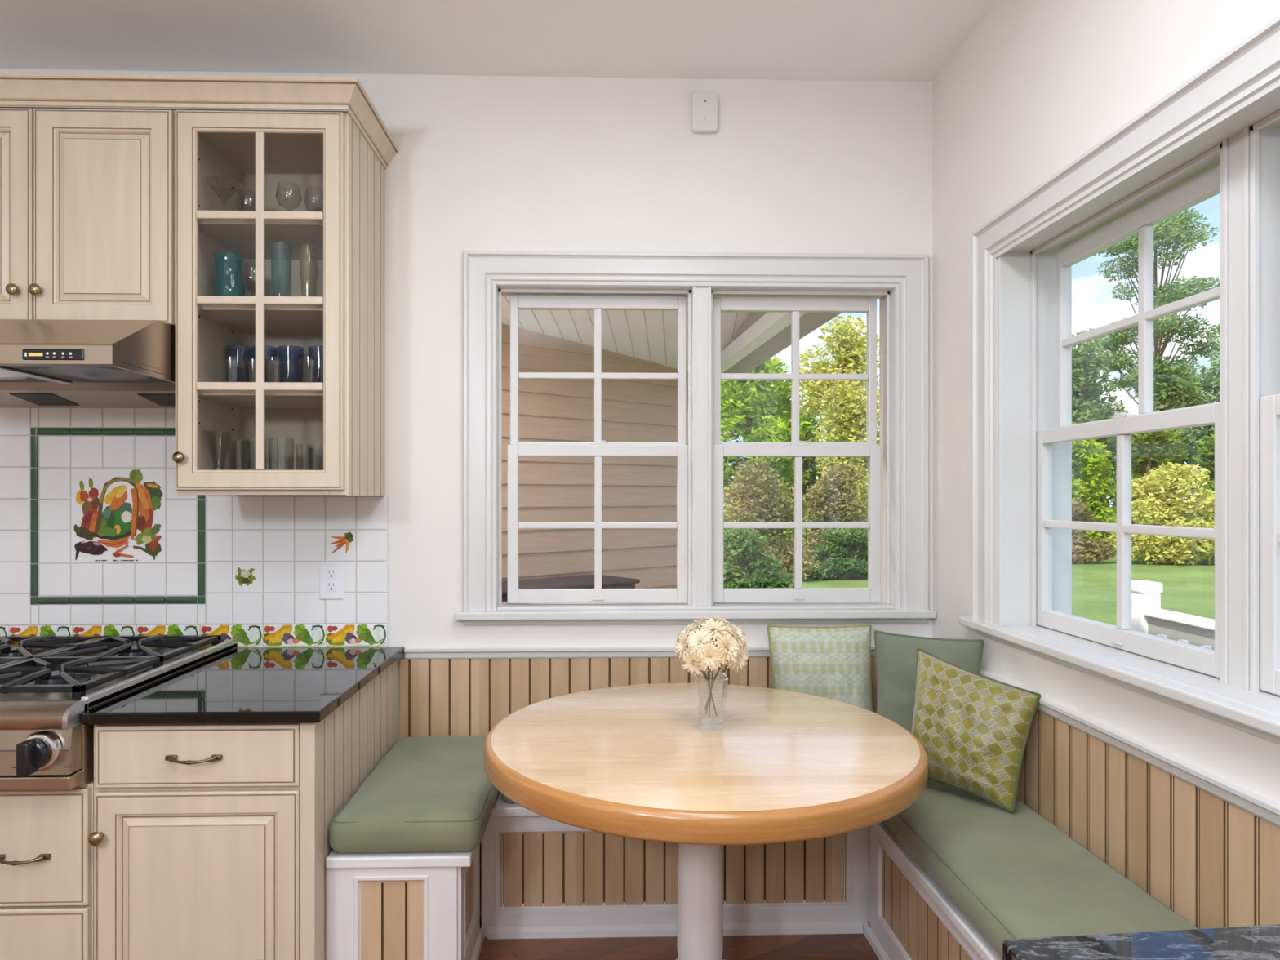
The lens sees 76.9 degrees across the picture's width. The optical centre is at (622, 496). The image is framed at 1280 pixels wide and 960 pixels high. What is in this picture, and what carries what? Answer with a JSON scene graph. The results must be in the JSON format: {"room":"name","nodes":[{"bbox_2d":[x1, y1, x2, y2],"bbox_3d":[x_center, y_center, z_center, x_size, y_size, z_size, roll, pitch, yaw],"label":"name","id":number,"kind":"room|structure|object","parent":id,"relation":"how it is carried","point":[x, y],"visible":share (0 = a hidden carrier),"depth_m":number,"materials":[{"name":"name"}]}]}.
{"room":"kitchen","nodes":[
{"label":"kitchen","id":0,"kind":"room"},
{"bbox_2d":[0,68,932,740],"bbox_3d":[-1.134,-0.034,2.985,5.000,2.980,0.170,0,0,-2],"label":"wall","id":1,"kind":"structure","parent":0,"point":[480,162],"depth_m":2.92,"materials":[{"name":"paint"}]},
{"bbox_2d":[0,106,177,326],"bbox_3d":[-1.791,-0.858,2.642,0.836,0.663,0.477,0,0,-2],"label":"upper cabinet","id":2,"kind":"object","parent":1,"relation":"attached to","point":[87,195],"visible":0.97,"depth_m":2.44,"materials":[{"name":"beige paint"}]},
{"bbox_2d":[0,319,175,408],"bbox_3d":[-1.786,-0.420,2.508,0.818,0.208,0.722,0,0,-2],"label":"range hood","id":3,"kind":"object","parent":2,"relation":"attached to","point":[45,363],"visible":0.88,"depth_m":2.35,"materials":[{"name":"silver metal"}]},
{"bbox_2d":[8,393,79,405],"bbox_3d":[-1.971,-0.333,2.754,0.143,0.028,0.145,0,0,-2],"label":"lamp","id":4,"kind":"object","parent":3,"relation":"attached to","point":[36,399],"depth_m":2.74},
{"bbox_2d":[137,394,175,405],"bbox_3d":[-1.550,-0.333,2.765,0.145,0.028,0.145,0,0,-2],"label":"lamp","id":5,"kind":"object","parent":3,"relation":"attached to","point":[155,399],"depth_m":2.75,"materials":[{"name":"metal"}]},
{"bbox_2d":[0,71,398,168],"bbox_3d":[-1.637,-1.219,2.638,1.674,0.076,0.492,0,0,-2],"label":"crown molding","id":6,"kind":"structure","parent":2,"relation":"attached to","point":[16,89],"depth_m":2.43,"materials":[{"name":"beige paint"}]},
{"bbox_2d":[0,407,389,648],"bbox_3d":[-1.639,0.069,2.879,1.603,0.945,0.012,0,0,-2],"label":"tile backsplash","id":7,"kind":"structure","parent":1,"relation":"attached to","point":[98,538],"depth_m":2.88,"materials":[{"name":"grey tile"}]},
{"bbox_2d":[320,561,344,599],"bbox_3d":[-1.042,0.299,2.889,0.087,0.135,0.008,0,0,-2],"label":"wall outlet","id":8,"kind":"object","parent":7,"relation":"attached to","point":[331,573],"visible":1,"depth_m":2.89,"materials":[{"name":"white plastic"}]},
{"bbox_2d":[326,581,336,591],"bbox_3d":[-1.042,0.320,2.887,0.034,0.034,0.002,0,0,-2],"label":"receptacle","id":9,"kind":"object","parent":8,"relation":"attached to","point":[331,585],"depth_m":2.89,"materials":[{"name":"white plastic"}]},
{"bbox_2d":[326,568,336,577],"bbox_3d":[-1.042,0.274,2.887,0.034,0.034,0.002,0,0,-2],"label":"receptacle","id":10,"kind":"object","parent":8,"relation":"attached to","point":[331,573],"depth_m":2.89,"materials":[{"name":"white plastic"}]},
{"bbox_2d":[172,108,385,495],"bbox_3d":[-1.110,-0.597,2.661,0.522,1.185,0.477,0,0,-2],"label":"upper cabinet","id":11,"kind":"object","parent":1,"relation":"attached to","point":[342,413],"visible":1,"depth_m":2.58,"materials":[{"name":"beige paint"}]},
{"bbox_2d":[202,430,234,470],"bbox_3d":[-1.304,-0.137,2.605,0.092,0.150,0.092,0,0,-2],"label":"vase","id":12,"kind":"object","parent":11,"relation":"in","point":[202,430],"visible":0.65,"depth_m":2.61,"materials":[{"name":"clear glass"}]},
{"bbox_2d":[204,180,242,207],"bbox_3d":[-1.288,-0.941,2.605,0.110,0.150,0.110,0,0,-2],"label":"martini glass","id":13,"kind":"object","parent":11,"relation":"on","point":[212,188],"visible":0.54,"depth_m":2.61,"materials":[{"name":"clear glass"}]},
{"bbox_2d":[213,252,245,296],"bbox_3d":[-1.270,-0.688,2.606,0.094,0.178,0.094,0,0,-2],"label":"pitcher","id":14,"kind":"object","parent":11,"relation":"on","point":[228,281],"visible":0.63,"depth_m":2.57,"materials":[{"name":"teal glass"}]},
{"bbox_2d":[220,356,244,382],"bbox_3d":[-1.260,-0.390,2.606,0.070,0.112,0.070,0,0,-2],"label":"clear tumbler","id":15,"kind":"object","parent":11,"relation":"on","point":[222,357],"visible":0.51,"depth_m":2.59,"materials":[{"name":"clear glass"}]},
{"bbox_2d":[227,440,250,470],"bbox_3d":[-1.276,-0.125,2.685,0.068,0.125,0.068,0,0,-2],"label":"clear tumbler","id":16,"kind":"object","parent":11,"relation":"in","point":[228,440],"visible":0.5,"depth_m":2.67,"materials":[{"name":"clear glass"}]},
{"bbox_2d":[226,346,253,374],"bbox_3d":[-1.312,-0.423,2.764,0.084,0.178,0.084,0,0,-2],"label":"tumbler","id":17,"kind":"object","parent":11,"relation":"on","point":[226,346],"visible":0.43,"depth_m":2.74,"materials":[{"name":"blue glass"}]},
{"bbox_2d":[244,438,266,470],"bbox_3d":[-1.185,-0.125,2.608,0.066,0.125,0.066,0,0,-2],"label":"clear tumbler","id":18,"kind":"object","parent":11,"relation":"in","point":[245,438],"visible":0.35,"depth_m":2.60,"materials":[{"name":"clear glass"}]},
{"bbox_2d":[195,131,323,470],"bbox_3d":[-1.109,-0.599,2.467,0.382,1.033,0.014,0,0,-2],"label":"grille","id":19,"kind":"object","parent":11,"relation":"attached to","point":[260,215],"depth_m":2.46,"materials":[{"name":"beige paint"}]},
{"bbox_2d":[198,218,323,259],"bbox_3d":[-1.116,-0.857,2.694,0.477,0.018,0.374,0,0,-2],"label":"shelf","id":20,"kind":"object","parent":11,"relation":"attached to","point":[233,236],"depth_m":2.63,"materials":[{"name":"beige wood"}]},
{"bbox_2d":[198,304,323,334],"bbox_3d":[-1.116,-0.590,2.694,0.477,0.018,0.374,0,0,-2],"label":"shelf","id":21,"kind":"object","parent":11,"relation":"attached to","point":[232,319],"depth_m":2.63,"materials":[{"name":"beige wood"}]},
{"bbox_2d":[198,390,323,408],"bbox_3d":[-1.116,-0.325,2.694,0.477,0.018,0.374,0,0,-2],"label":"shelf","id":22,"kind":"object","parent":11,"relation":"attached to","point":[215,398],"depth_m":2.60,"materials":[{"name":"beige wood"}]},
{"bbox_2d":[267,436,294,470],"bbox_3d":[-1.101,-0.126,2.600,0.080,0.128,0.080,0,0,-2],"label":"clear tumbler","id":23,"kind":"object","parent":11,"relation":"in","point":[269,437],"visible":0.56,"depth_m":2.61,"materials":[{"name":"clear glass"}]},
{"bbox_2d":[270,243,292,294],"bbox_3d":[-1.105,-0.707,2.610,0.068,0.215,0.068,0,0,-2],"label":"glass","id":24,"kind":"object","parent":11,"relation":"on","point":[270,243],"visible":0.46,"depth_m":2.60,"materials":[{"name":"teal glass"}]},
{"bbox_2d":[275,183,302,210],"bbox_3d":[-1.089,-0.941,2.631,0.080,0.150,0.080,0,0,-2],"label":"wine glass","id":25,"kind":"object","parent":11,"relation":"on","point":[277,184],"visible":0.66,"depth_m":2.64,"materials":[{"name":"clear glass"}]},
{"bbox_2d":[278,346,304,382],"bbox_3d":[-1.138,-0.423,2.769,0.084,0.178,0.084,0,0,-2],"label":"tumbler","id":26,"kind":"object","parent":11,"relation":"on","point":[278,347],"visible":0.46,"depth_m":2.78,"materials":[{"name":"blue glass"}]},
{"bbox_2d":[295,444,314,470],"bbox_3d":[-1.060,-0.118,2.692,0.060,0.112,0.060,0,0,-2],"label":"clear tumbler","id":27,"kind":"object","parent":11,"relation":"in","point":[295,444],"visible":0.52,"depth_m":2.69,"materials":[{"name":"clear glass"}]},
{"bbox_2d":[299,246,317,296],"bbox_3d":[-1.017,-0.705,2.613,0.054,0.212,0.054,0,0,-2],"label":"glass","id":28,"kind":"object","parent":11,"relation":"on","point":[316,246],"visible":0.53,"depth_m":2.61,"materials":[{"name":"glass"}]},
{"bbox_2d":[298,356,322,380],"bbox_3d":[-1.007,-0.390,2.603,0.070,0.112,0.070,0,0,-2],"label":"clear tumbler","id":29,"kind":"object","parent":11,"relation":"on","point":[300,357],"visible":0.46,"depth_m":2.60,"materials":[{"name":"clear glass"}]},
{"bbox_2d":[400,656,876,738],"bbox_3d":[0.169,0.969,2.931,1.941,0.774,0.010,0,0,-2],"label":"wainscoting","id":30,"kind":"structure","parent":1,"relation":"attached to","point":[438,696],"depth_m":2.91,"materials":[{"name":"brown wood"}]},
{"bbox_2d":[404,645,875,658],"bbox_3d":[0.179,0.565,2.923,1.921,0.037,0.026,0,0,-2],"label":"trim","id":31,"kind":"structure","parent":1,"relation":"attached to","point":[647,651],"depth_m":2.91,"materials":[{"name":"white paint"}]},
{"bbox_2d":[453,250,936,625],"bbox_3d":[0.266,-0.210,2.996,1.738,1.348,0.206,0,0,-2],"label":"window","id":32,"kind":"structure","parent":1,"relation":"in","point":[897,591],"depth_m":2.95,"materials":[{"name":"white paint"}]},
{"bbox_2d":[518,456,677,589],"bbox_3d":[-0.091,0.096,3.000,0.591,0.494,0.025,0,0,-2],"label":"grille","id":33,"kind":"object","parent":32,"relation":"attached to","point":[597,525],"depth_m":2.99,"materials":[{"name":"white paint"}]},
{"bbox_2d":[518,308,678,441],"bbox_3d":[-0.091,-0.456,3.035,0.600,0.500,0.025,0,0,-2],"label":"grille","id":34,"kind":"object","parent":32,"relation":"attached to","point":[597,375],"depth_m":3.02,"materials":[{"name":"white paint"}]},
{"bbox_2d":[720,311,868,442],"bbox_3d":[0.650,-0.454,3.056,0.563,0.496,0.025,0,0,-2],"label":"grille","id":35,"kind":"object","parent":32,"relation":"attached to","point":[794,376],"depth_m":3.04,"materials":[{"name":"white paint"}]},
{"bbox_2d":[723,456,870,588],"bbox_3d":[0.651,0.096,3.021,0.552,0.494,0.025,0,0,-2],"label":"grille","id":36,"kind":"object","parent":32,"relation":"attached to","point":[797,524],"depth_m":3.01,"materials":[{"name":"white paint"}]},
{"bbox_2d":[691,90,717,133],"bbox_3d":[0.298,-1.396,2.926,0.094,0.146,0.027,0,0,-2],"label":"wall sensor","id":37,"kind":"object","parent":1,"relation":"attached to","point":[704,103],"visible":1,"depth_m":2.91,"materials":[{"name":"plastic"}]},
{"bbox_2d":[0,0,997,82],"bbox_3d":[-1.043,-1.599,-0.254,5.000,0.150,6.650,0,0,-2],"label":"ceiling","id":38,"kind":"structure","parent":0,"point":[812,40],"depth_m":2.66,"materials":[{"name":"paint"}]},
{"bbox_2d":[478,914,879,959],"bbox_3d":[-0.970,1.406,-0.187,4.850,0.100,6.480,0,0,-2],"label":"floor","id":39,"kind":"structure","parent":0,"point":[815,946],"depth_m":2.43,"materials":[{"name":"brown wood"}]},
{"bbox_2d":[0,780,93,959],"bbox_3d":[-1.770,1.042,2.423,0.836,0.628,0.893,0,0,-2],"label":"base cabinet","id":40,"kind":"object","parent":39,"relation":"on","point":[46,856],"visible":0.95,"depth_m":2.02,"materials":[{"name":"beige paint"}]},
{"bbox_2d":[87,659,397,959],"bbox_3d":[-1.071,0.962,2.443,0.560,0.788,0.893,0,0,-2],"label":"base cabinet","id":41,"kind":"object","parent":39,"relation":"on","point":[210,842],"visible":0.76,"depth_m":2.04,"materials":[{"name":"beige paint"}]},
{"bbox_2d":[80,646,404,724],"bbox_3d":[-1.066,0.552,2.450,0.588,0.030,0.878,0,0,-2],"label":"countertop","id":42,"kind":"structure","parent":41,"relation":"on","point":[240,685],"depth_m":2.26,"materials":[{"name":"black stone"}]},
{"bbox_2d":[0,634,237,790],"bbox_3d":[-1.771,0.601,2.382,0.822,0.251,0.974,0,0,-2],"label":"rangetop","id":43,"kind":"object","parent":42,"relation":"on","point":[46,682],"visible":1,"depth_m":2.13,"materials":[{"name":"silver metal"}]},
{"bbox_2d":[325,841,484,959],"bbox_3d":[-0.603,1.153,2.514,0.382,0.405,0.776,0,0,-2],"label":"bench","id":44,"kind":"object","parent":39,"relation":"on","point":[380,905],"visible":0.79,"depth_m":2.14,"materials":[{"name":"white paint"}]},
{"bbox_2d":[328,734,498,853],"bbox_3d":[-0.589,0.894,2.506,0.411,0.112,0.772,0,0,-2],"label":"seat cushion","id":45,"kind":"object","parent":44,"relation":"on","point":[428,793],"visible":0.79,"depth_m":2.23,"materials":[{"name":"green fabric"}]},
{"bbox_2d":[481,791,870,939],"bbox_3d":[0.165,1.151,2.696,1.212,0.410,0.456,0,0,-2],"label":"bench","id":46,"kind":"object","parent":39,"relation":"on","point":[543,877],"visible":0.56,"depth_m":2.50,"materials":[{"name":"white paint"}]},
{"bbox_2d":[502,794,514,802],"bbox_3d":[0.375,0.895,2.701,1.516,0.099,0.438,0,0,-2],"label":"seat cushion","id":47,"kind":"object","parent":46,"relation":"on","point":[505,798],"visible":0.03,"depth_m":2.47,"materials":[{"name":"green fabric"}]},
{"bbox_2d":[766,623,872,711],"bbox_3d":[0.699,0.650,2.821,0.378,0.399,0.156,0,0,-2],"label":"throw pillow","id":48,"kind":"object","parent":47,"relation":"on","point":[830,662],"visible":0.62,"depth_m":2.79,"materials":[{"name":"green fabric"}]},
{"bbox_2d":[873,630,984,732],"bbox_3d":[0.983,0.647,2.626,0.362,0.403,0.127,0,0,36],"label":"throw pillow","id":49,"kind":"object","parent":47,"relation":"on","point":[895,654],"visible":0.47,"depth_m":2.63,"materials":[{"name":"green fabric"}]},
{"bbox_2d":[484,683,928,959],"bbox_3d":[0.206,0.989,2.141,1.132,0.735,1.132,0,0,-2],"label":"pedestal table","id":50,"kind":"object","parent":39,"relation":"on","point":[637,762],"visible":0.99,"depth_m":1.92,"materials":[{"name":"brown wood"}]},
{"bbox_2d":[693,672,728,731],"bbox_3d":[0.237,0.551,2.166,0.085,0.138,0.085,0,0,-2],"label":"glass vase","id":51,"kind":"object","parent":50,"relation":"on","point":[705,721],"visible":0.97,"depth_m":2.16,"materials":[{"name":"clear glass"}]},
{"bbox_2d":[673,640,685,663],"bbox_3d":[0.161,0.421,2.165,0.058,0.086,0.060,0,0,-44],"label":"flower","id":52,"kind":"object","parent":51,"relation":"in","point":[674,649],"visible":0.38,"depth_m":2.16,"materials":[{"name":"beige plant"}]},
{"bbox_2d":[675,624,692,646],"bbox_3d":[0.170,0.399,2.188,0.063,0.103,0.067,0,0,-18],"label":"flower","id":53,"kind":"object","parent":51,"relation":"in","point":[680,633],"visible":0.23,"depth_m":2.18,"materials":[{"name":"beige plant"}]},
{"bbox_2d":[676,622,715,712],"bbox_3d":[0.194,0.460,2.168,0.095,0.242,0.072,0,0,-37],"label":"flower","id":54,"kind":"object","parent":51,"relation":"in","point":[689,628],"visible":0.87,"depth_m":2.16,"materials":[{"name":"beige plant"}]},
{"bbox_2d":[675,631,717,715],"bbox_3d":[0.199,0.473,2.133,0.116,0.236,0.084,0,0,-2],"label":"flower","id":55,"kind":"object","parent":51,"relation":"in","point":[682,646],"visible":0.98,"depth_m":2.12,"materials":[{"name":"beige plant"}]},
{"bbox_2d":[681,648,712,695],"bbox_3d":[0.198,0.482,2.133,0.073,0.177,0.120,0,0,17],"label":"flower","id":56,"kind":"object","parent":51,"relation":"in","point":[692,665],"visible":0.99,"depth_m":2.09,"materials":[{"name":"beige plant"}]},
{"bbox_2d":[686,628,713,657],"bbox_3d":[0.200,0.396,2.102,0.063,0.108,0.066,0,0,-18],"label":"flower","id":57,"kind":"object","parent":51,"relation":"in","point":[697,640],"visible":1,"depth_m":2.09,"materials":[{"name":"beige plant"}]},
{"bbox_2d":[691,616,709,630],"bbox_3d":[0.215,0.381,2.188,0.076,0.115,0.074,0,0,-2],"label":"flower","id":58,"kind":"object","parent":51,"relation":"in","point":[698,622],"visible":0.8,"depth_m":2.18,"materials":[{"name":"beige plant"}]},
{"bbox_2d":[696,640,724,672],"bbox_3d":[0.229,0.416,2.087,0.068,0.094,0.067,0,0,-34],"label":"flower","id":59,"kind":"object","parent":51,"relation":"in","point":[711,660],"visible":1,"depth_m":2.07,"materials":[{"name":"beige plant"}]},
{"bbox_2d":[705,654,724,714],"bbox_3d":[0.280,0.478,2.188,0.066,0.206,0.122,0,0,31],"label":"flower","id":60,"kind":"object","parent":51,"relation":"in","point":[723,655],"visible":0.02,"depth_m":2.16,"materials":[{"name":"green plant"}]},
{"bbox_2d":[700,617,730,644],"bbox_3d":[0.242,0.381,2.123,0.084,0.118,0.074,0,0,-2],"label":"flower","id":61,"kind":"object","parent":51,"relation":"in","point":[713,628],"visible":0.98,"depth_m":2.12,"materials":[{"name":"beige plant"}]},
{"bbox_2d":[703,615,733,716],"bbox_3d":[0.258,0.453,2.170,0.088,0.275,0.080,0,0,-2],"label":"flower","id":62,"kind":"object","parent":51,"relation":"in","point":[717,618],"visible":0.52,"depth_m":2.16,"materials":[{"name":"beige plant"}]},
{"bbox_2d":[704,622,746,710],"bbox_3d":[0.286,0.456,2.170,0.112,0.230,0.077,0,0,-43],"label":"flower","id":63,"kind":"object","parent":51,"relation":"in","point":[743,632],"visible":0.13,"depth_m":2.17,"materials":[{"name":"green plant"}]},
{"bbox_2d":[713,633,741,668],"bbox_3d":[0.270,0.406,2.095,0.064,0.099,0.069,0,0,20],"label":"flower","id":64,"kind":"object","parent":51,"relation":"in","point":[727,645],"visible":0.99,"depth_m":2.08,"materials":[{"name":"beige plant"}]},
{"bbox_2d":[723,623,746,648],"bbox_3d":[0.292,0.392,2.140,0.071,0.109,0.078,0,0,-2],"label":"flower","id":65,"kind":"object","parent":51,"relation":"in","point":[735,633],"visible":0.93,"depth_m":2.13,"materials":[{"name":"beige plant"}]},
{"bbox_2d":[722,641,748,672],"bbox_3d":[0.298,0.422,2.112,0.067,0.088,0.062,0,0,-2],"label":"flower","id":66,"kind":"object","parent":51,"relation":"in","point":[740,660],"visible":0.85,"depth_m":2.11,"materials":[{"name":"beige plant"}]},
{"bbox_2d":[723,653,748,673],"bbox_3d":[0.308,0.435,2.172,0.062,0.076,0.075,0,0,-41],"label":"flower","id":67,"kind":"object","parent":51,"relation":"in","point":[745,660],"visible":0.08,"depth_m":2.16,"materials":[{"name":"beige plant"}]},
{"bbox_2d":[724,636,748,667],"bbox_3d":[0.313,0.412,2.149,0.056,0.092,0.061,0,0,-34],"label":"flower","id":68,"kind":"object","parent":51,"relation":"in","point":[744,644],"visible":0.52,"depth_m":2.14,"materials":[{"name":"beige plant"}]},
{"bbox_2d":[862,822,1002,959],"bbox_3d":[0.958,1.154,1.782,0.404,0.404,1.480,0,0,-2],"label":"bench","id":69,"kind":"object","parent":39,"relation":"on","point":[912,917],"visible":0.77,"depth_m":2.17,"materials":[{"name":"white paint"}]},
{"bbox_2d":[882,779,1197,959],"bbox_3d":[0.958,0.898,1.772,0.407,0.106,1.453,0,0,-2],"label":"seat cushion","id":70,"kind":"object","parent":69,"relation":"on","point":[1016,874],"visible":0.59,"depth_m":1.83,"materials":[{"name":"green fabric"}]},
{"bbox_2d":[911,647,1041,812],"bbox_3d":[0.976,0.654,2.316,0.199,0.375,0.381,0,0,-32],"label":"throw pillow","id":71,"kind":"object","parent":70,"relation":"on","point":[973,728],"visible":0.86,"depth_m":2.24,"materials":[{"name":"green fabric"}]},
{"bbox_2d":[1002,924,1279,959],"bbox_3d":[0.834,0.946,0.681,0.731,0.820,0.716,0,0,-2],"label":"countertop","id":72,"kind":"structure","parent":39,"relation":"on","point":[1260,942],"depth_m":0.96,"materials":[{"name":"black stone"}]},
{"bbox_2d":[932,0,1279,803],"bbox_3d":[1.344,-0.034,-0.273,0.229,2.980,6.480,0,0,-2],"label":"wall","id":73,"kind":"structure","parent":0,"point":[1036,85],"depth_m":2.27,"materials":[{"name":"paint"}]},
{"bbox_2d":[958,14,1279,744],"bbox_3d":[1.263,-0.204,1.691,0.263,1.292,1.940,0,0,-2],"label":"window","id":74,"kind":"structure","parent":73,"relation":"in","point":[1216,132],"depth_m":1.93,"materials":[{"name":"white paint"}]},
{"bbox_2d":[1043,434,1214,629],"bbox_3d":[1.289,0.090,2.089,0.025,0.500,0.682,0,0,-2],"label":"grille","id":75,"kind":"object","parent":74,"relation":"attached to","point":[1123,527],"depth_m":2.07,"materials":[{"name":"white paint"}]},
{"bbox_2d":[1062,225,1219,413],"bbox_3d":[1.334,-0.450,2.075,0.025,0.478,0.670,0,0,-2],"label":"grille","id":76,"kind":"object","parent":74,"relation":"attached to","point":[1145,317],"depth_m":2.06,"materials":[{"name":"white paint"}]},
{"bbox_2d":[980,668,1279,826],"bbox_3d":[1.163,0.570,1.642,0.026,0.037,2.618,0,0,-2],"label":"trim","id":77,"kind":"structure","parent":73,"relation":"attached to","point":[1268,810],"depth_m":1.71,"materials":[{"name":"white paint"}]},
{"bbox_2d":[1016,709,1279,928],"bbox_3d":[1.171,0.972,1.643,0.010,0.768,2.619,0,0,-2],"label":"wainscoting","id":78,"kind":"structure","parent":73,"relation":"attached to","point":[1211,861],"depth_m":1.75,"materials":[{"name":"brown wood"}]},
{"label":"outside","id":79,"kind":"structure","parent":0,"visible":0},
{"bbox_2d":[723,511,1214,626],"bbox_3d":[14.018,2.006,35.405,150.000,0.200,150.000,0,0,-2],"label":"lawn","id":80,"kind":"structure","parent":79,"point":[1189,589],"depth_m":17.46,"materials":[{"name":"green plant"}]},
{"bbox_2d":[502,296,841,588],"bbox_3d":[-0.773,0.331,4.508,3.544,3.339,2.736,0,0,-2],"label":"house wing","id":81,"kind":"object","parent":80,"relation":"on","point":[552,489],"visible":0.04,"depth_m":5.05,"materials":[{"name":"paint"}]},
{"bbox_2d":[723,528,794,588],"bbox_3d":[2.175,1.235,15.206,2.180,1.386,1.316,0,0,-13],"label":"shrub","id":82,"kind":"object","parent":80,"relation":"on","point":[748,571],"visible":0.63,"depth_m":14.94,"materials":[{"name":"green plant"}]},
{"bbox_2d":[720,355,811,542],"bbox_3d":[3.723,-1.265,24.059,2.878,6.360,3.269,0,0,-44],"label":"leafy tree","id":83,"kind":"object","parent":80,"relation":"on","point":[761,410],"visible":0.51,"depth_m":23.33,"materials":[{"name":"green plant"}]},
{"bbox_2d":[723,457,819,581],"bbox_3d":[2.975,0.500,18.492,2.955,2.844,1.596,0,0,-5],"label":"shrub","id":84,"kind":"object","parent":80,"relation":"on","point":[775,507],"visible":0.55,"depth_m":18.15,"materials":[{"name":"green plant"}]},
{"bbox_2d":[743,405,825,537],"bbox_3d":[7.810,-1.198,36.967,5.491,6.216,3.986,0,0,-42],"label":"leafy tree","id":85,"kind":"object","parent":80,"relation":"on","point":[810,464],"visible":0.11,"depth_m":36.13,"materials":[{"name":"green plant"}]},
{"bbox_2d":[784,460,867,565],"bbox_3d":[5.890,0.475,21.453,3.614,2.890,2.016,0,0,-7],"label":"shrub","id":86,"kind":"object","parent":80,"relation":"on","point":[832,498],"visible":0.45,"depth_m":21.20,"materials":[{"name":"green plant"}]},
{"bbox_2d":[790,312,879,521],"bbox_3d":[8.312,-2.519,29.893,4.054,8.854,3.251,0,0,-9],"label":"leafy tree","id":87,"kind":"object","parent":80,"relation":"on","point":[850,396],"visible":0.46,"depth_m":29.43,"materials":[{"name":"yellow plant"}]},
{"bbox_2d":[802,528,867,580],"bbox_3d":[5.343,1.314,18.886,2.768,1.240,1.467,0,0,-8],"label":"shrub","id":88,"kind":"object","parent":80,"relation":"on","point":[848,556],"visible":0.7,"depth_m":18.57,"materials":[{"name":"green plant"}]},
{"bbox_2d":[1071,438,1116,552],"bbox_3d":[14.705,-0.133,26.533,3.316,4.232,1.925,0,0,-5],"label":"shrub","id":89,"kind":"object","parent":80,"relation":"on","point":[1085,482],"visible":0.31,"depth_m":26.06,"materials":[{"name":"green plant"}]},
{"bbox_2d":[1071,498,1116,564],"bbox_3d":[12.902,0.985,23.228,2.496,1.893,1.407,0,0,-2],"label":"shrub","id":90,"kind":"object","parent":80,"relation":"on","point":[1083,545],"visible":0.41,"depth_m":22.79,"materials":[{"name":"green plant"}]},
{"bbox_2d":[1071,335,1128,517],"bbox_3d":[19.077,-2.428,33.912,4.584,8.674,4.131,0,0,34],"label":"leafy tree","id":91,"kind":"object","parent":80,"relation":"on","point":[1086,404],"visible":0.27,"depth_m":33.02,"materials":[{"name":"green plant"}]},
{"bbox_2d":[1071,208,1219,404],"bbox_3d":[28.448,-6.918,42.581,7.668,17.649,7.232,0,0,17],"label":"tree","id":92,"kind":"object","parent":80,"relation":"on","point":[1166,294],"visible":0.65,"depth_m":42.14,"materials":[{"name":"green plant"}]},
{"bbox_2d":[1106,352,1207,514],"bbox_3d":[20.133,-1.762,30.641,3.508,7.346,2.906,0,0,-2],"label":"leafy tree","id":93,"kind":"object","parent":80,"relation":"on","point":[1171,391],"visible":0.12,"depth_m":30.02,"materials":[{"name":"green plant"}]},
{"bbox_2d":[1103,462,1214,564],"bbox_3d":[15.810,0.489,22.824,3.617,2.978,3.052,0,0,-40],"label":"shrub","id":94,"kind":"object","parent":80,"relation":"on","point":[1156,503],"visible":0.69,"depth_m":22.48,"materials":[{"name":"yellow plant"}]},
{"bbox_2d":[1112,429,1206,554],"bbox_3d":[17.578,-0.394,26.998,3.169,4.638,1.849,0,0,-4],"label":"shrub","id":95,"kind":"object","parent":80,"relation":"on","point":[1147,448],"visible":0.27,"depth_m":26.76,"materials":[{"name":"green plant"}]},
{"bbox_2d":[1184,342,1219,478],"bbox_3d":[25.753,-2.529,33.923,4.988,8.876,3.759,0,0,-2],"label":"leafy tree","id":96,"kind":"object","parent":80,"relation":"on","point":[1208,386],"visible":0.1,"depth_m":33.88,"materials":[{"name":"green plant"}]},
{"bbox_2d":[1190,427,1214,528],"bbox_3d":[20.145,-0.365,26.491,3.678,4.587,2.270,0,0,-2],"label":"shrub","id":97,"kind":"object","parent":80,"relation":"on","point":[1209,451],"visible":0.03,"depth_m":26.40,"materials":[{"name":"green plant"}]},
{"bbox_3d":[-1.096,1.641,4.126,4.840,0.510,2.090,0,0,-2],"label":"patio","id":98,"kind":"object","parent":80,"relation":"on","visible":0},
{"bbox_2d":[502,574,639,601],"bbox_3d":[-0.520,0.938,4.567,1.280,0.894,0.425,0,0,-40],"label":"storage box","id":99,"kind":"object","parent":98,"relation":"on","point":[585,581],"visible":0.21,"depth_m":4.67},
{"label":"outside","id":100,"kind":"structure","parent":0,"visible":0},
{"bbox_3d":[2.131,1.431,1.070,1.400,0.130,6.020,0,0,-2],"label":"porch deck","id":101,"kind":"object","parent":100,"visible":0},
{"bbox_2d":[1131,580,1214,650],"bbox_3d":[2.673,0.893,1.173,0.114,0.945,5.797,0,0,-2],"label":"deck railing","id":102,"kind":"object","parent":101,"relation":"on","point":[1148,616],"visible":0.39,"depth_m":3.85,"materials":[{"name":"white paint"}]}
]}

